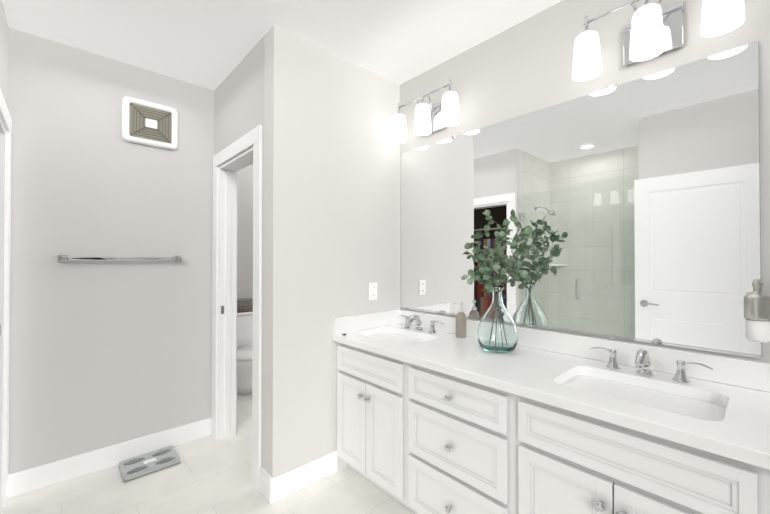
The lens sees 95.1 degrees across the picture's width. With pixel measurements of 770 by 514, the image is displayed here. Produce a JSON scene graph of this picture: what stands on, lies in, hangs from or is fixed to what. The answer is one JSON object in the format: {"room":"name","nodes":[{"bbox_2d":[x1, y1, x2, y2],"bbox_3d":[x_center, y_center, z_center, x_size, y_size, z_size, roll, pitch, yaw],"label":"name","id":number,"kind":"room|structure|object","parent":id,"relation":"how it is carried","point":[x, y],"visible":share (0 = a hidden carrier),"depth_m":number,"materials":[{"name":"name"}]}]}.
{"room":"bathroom","nodes":[
{"label":"bathroom","id":0,"kind":"room"},
{"bbox_2d":[0,0,7,107],"bbox_3d":[-1.034,0.016,0.694,0.120,2.690,3.450,0,-1,-43],"label":"wall","id":1,"kind":"structure","parent":0,"point":[3,55],"depth_m":1.87,"materials":[{"name":"grey paint"}]},
{"bbox_2d":[0,88,11,510],"bbox_3d":[-1.893,0.289,1.625,0.156,2.160,0.895,0,-1,-43],"label":"door frame","id":2,"kind":"structure","parent":1,"relation":"attached to","point":[5,176],"depth_m":1.92,"materials":[{"name":"white wood"}]},
{"bbox_2d":[8,27,213,473],"bbox_3d":[-2.364,0.027,1.896,2.670,2.690,0.120,0,-1,-43],"label":"wall","id":3,"kind":"structure","parent":0,"point":[105,353],"depth_m":2.29,"materials":[{"name":"grey paint"}]},
{"bbox_2d":[8,417,211,498],"bbox_3d":[-1.744,1.308,2.363,1.110,0.135,0.016,0,-1,-43],"label":"baseboard","id":4,"kind":"structure","parent":3,"relation":"attached to","point":[40,477],"depth_m":2.27,"materials":[{"name":"white wood"}]},
{"bbox_2d":[58,255,181,261],"bbox_3d":[-1.731,0.011,2.353,0.664,0.044,0.064,0,-1,-43],"label":"towel rail","id":5,"kind":"object","parent":3,"relation":"attached to","point":[63,258],"visible":1,"depth_m":2.30,"materials":[{"name":"silver metal"}]},
{"bbox_2d":[122,96,177,149],"bbox_3d":[-1.642,-0.933,2.471,0.330,0.307,0.023,0,-1,-43],"label":"air vent","id":6,"kind":"object","parent":3,"relation":"in","point":[147,123],"visible":1,"depth_m":2.46,"materials":[{"name":"white plastic"}]},
{"bbox_2d":[0,394,412,513],"bbox_3d":[-1.117,1.417,1.421,3.880,0.100,5.050,0,-1,-43],"label":"floor","id":7,"kind":"structure","parent":0,"point":[210,474],"depth_m":2.05,"materials":[{"name":"tile"}]},
{"bbox_2d":[119,446,180,481],"bbox_3d":[-1.560,1.364,2.335,0.305,0.024,0.255,0,-1,-43],"label":"scale","id":8,"kind":"object","parent":7,"relation":"on","point":[146,463],"visible":1,"depth_m":2.31,"materials":[{"name":"grey"}]},
{"bbox_2d":[237,298,252,395],"bbox_3d":[-1.452,0.929,3.651,0.460,0.916,0.718,0,-1,-43],"label":"toilet","id":9,"kind":"object","parent":7,"relation":"on","point":[244,344],"visible":0.31,"depth_m":3.75,"materials":[{"name":"ceramic"}]},
{"bbox_2d":[332,338,769,513],"bbox_3d":[0.663,0.948,1.594,0.627,0.842,2.308,0,-1,-43],"label":"bathroom vanity","id":10,"kind":"object","parent":7,"relation":"on","point":[431,419],"depth_m":1.39,"materials":[{"name":"white wood"}]},
{"bbox_2d":[332,322,769,465],"bbox_3d":[0.660,0.507,1.595,0.594,0.040,2.308,0,-1,-43],"label":"countertop","id":11,"kind":"structure","parent":10,"relation":"on","point":[740,425],"depth_m":1.33,"materials":[{"name":"white stone"}]},
{"bbox_2d":[372,330,423,345],"bbox_3d":[0.070,0.603,2.228,0.339,0.164,0.499,0,-1,-43],"label":"sink","id":12,"kind":"object","parent":11,"relation":"in","point":[391,335],"depth_m":2.33,"materials":[{"name":"white ceramic"}]},
{"bbox_2d":[396,314,443,333],"bbox_3d":[0.200,0.438,2.350,0.147,0.111,0.413,0,-1,-43],"label":"faucet","id":13,"kind":"object","parent":11,"relation":"on","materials":[{"name":"silver metal"}]},
{"bbox_2d":[453,302,465,337],"bbox_3d":[0.465,0.384,2.161,0.067,0.215,0.067,0,-1,-43],"label":"soap dispenser","id":14,"kind":"object","parent":11,"relation":"on","point":[460,323],"visible":1,"depth_m":2.14,"materials":[{"name":"beige plastic"}]},
{"bbox_2d":[461,209,533,352],"bbox_3d":[0.568,0.123,1.865,0.330,0.730,0.456,0,-1,-43],"label":"vase","id":15,"kind":"object","parent":11,"relation":"on","point":[497,331],"visible":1,"depth_m":1.80,"materials":[{"name":"clear glass"}]},
{"bbox_2d":[568,374,715,417],"bbox_3d":[0.924,0.595,1.301,0.339,0.164,0.498,0,-1,-43],"label":"sink","id":16,"kind":"object","parent":11,"relation":"in","point":[689,403],"depth_m":1.34,"materials":[{"name":"white ceramic"}]},
{"bbox_2d":[588,346,715,385],"bbox_3d":[1.047,0.429,1.430,0.147,0.111,0.413,0,-1,-43],"label":"faucet","id":17,"kind":"object","parent":11,"relation":"on","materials":[{"name":"silver metal"}]},
{"bbox_2d":[214,35,264,467],"bbox_3d":[-1.456,0.036,2.970,0.120,2.690,2.330,0,-1,-43],"label":"wall","id":18,"kind":"structure","parent":0,"point":[239,101],"depth_m":2.29,"materials":[{"name":"grey paint"}]},
{"bbox_2d":[212,125,261,489],"bbox_3d":[-0.984,0.297,2.454,0.156,2.160,0.875,0,-1,-43],"label":"door frame","id":19,"kind":"structure","parent":18,"relation":"attached to","point":[224,311],"depth_m":2.66,"materials":[{"name":"white wood"}]},
{"bbox_2d":[259,467,271,502],"bbox_3d":[-0.685,1.305,2.019,0.016,0.135,0.141,0,-1,-43],"label":"baseboard","id":20,"kind":"structure","parent":18,"relation":"attached to","point":[264,482],"depth_m":2.01,"materials":[{"name":"white wood"}]},
{"bbox_2d":[237,164,252,302],"bbox_3d":[-1.772,0.046,4.058,0.890,2.690,0.300,0,-1,-43],"label":"wall","id":21,"kind":"structure","parent":0,"point":[245,241],"depth_m":4.02,"materials":[{"name":"grey paint"}]},
{"bbox_2d":[2,0,561,89],"bbox_3d":[-1.117,-1.373,1.446,3.880,0.100,5.050,0,-1,-43],"label":"ceiling","id":22,"kind":"structure","parent":0,"point":[209,44],"depth_m":2.02,"materials":[{"name":"white paint"}]},
{"bbox_2d":[263,25,399,477],"bbox_3d":[-0.299,0.031,2.369,1.010,2.690,0.120,0,-1,-43],"label":"wall","id":23,"kind":"structure","parent":0,"point":[331,201],"depth_m":2.18,"materials":[{"name":"grey paint"}]},
{"bbox_2d":[270,450,336,503],"bbox_3d":[-0.472,1.306,2.106,0.446,0.135,0.016,0,-1,-43],"label":"baseboard","id":24,"kind":"structure","parent":23,"relation":"attached to","point":[288,483],"depth_m":2.08,"materials":[{"name":"white wood"}]},
{"bbox_2d":[333,310,399,333],"bbox_3d":[-0.103,0.445,2.448,0.605,0.100,0.020,0,-1,-43],"label":"backsplash","id":25,"kind":"structure","parent":23,"relation":"attached to","point":[387,318],"depth_m":2.40,"materials":[{"name":"white stone"}]},
{"bbox_2d":[369,283,376,299],"bbox_3d":[-0.083,0.242,2.479,0.075,0.120,0.008,0,-1,-43],"label":"outlet","id":26,"kind":"object","parent":23,"relation":"attached to","point":[372,291],"visible":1,"depth_m":2.47,"materials":[{"name":"white plastic"}]},
{"bbox_2d":[400,0,769,392],"bbox_3d":[0.181,0.034,2.682,0.120,2.690,4.970,0,-1,-43],"label":"wall","id":27,"kind":"structure","parent":0,"point":[524,67],"depth_m":1.82,"materials":[{"name":"grey paint"}]},
{"bbox_2d":[391,79,459,143],"bbox_3d":[0.273,-0.964,2.368,0.176,0.270,0.567,0,-1,-43],"label":"sconce","id":28,"kind":"object","parent":27,"relation":"attached to","point":[443,114],"visible":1,"depth_m":2.32,"materials":[{"name":"white glass"}]},
{"bbox_2d":[401,41,761,358],"bbox_3d":[0.747,-0.208,1.969,0.011,1.180,1.850,0,-1,-43],"label":"mirror","id":29,"kind":"object","parent":27,"relation":"attached to","point":[634,205],"visible":1,"depth_m":1.62,"materials":[{"name":"grey mirror"}]},
{"bbox_2d":[400,310,769,389],"bbox_3d":[0.894,0.439,1.796,0.020,0.100,2.288,0,-1,-43],"label":"backsplash","id":30,"kind":"structure","parent":27,"relation":"attached to","point":[737,372],"depth_m":1.56,"materials":[{"name":"white stone"}]},
{"bbox_2d":[572,0,744,80],"bbox_3d":[1.099,-0.972,1.471,0.176,0.270,0.567,0,-1,-43],"label":"sconce","id":31,"kind":"object","parent":27,"relation":"attached to","point":[651,30],"visible":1,"depth_m":1.45,"materials":[{"name":"white glass"}]},
{"bbox_2d":[744,281,769,342],"bbox_3d":[1.351,0.190,1.235,0.114,0.212,0.128,0,-1,-43],"label":"soap dispenser","id":32,"kind":"object","parent":27,"relation":"attached to","point":[757,313],"visible":1,"depth_m":1.22,"materials":[{"name":"white plastic"}]}
]}

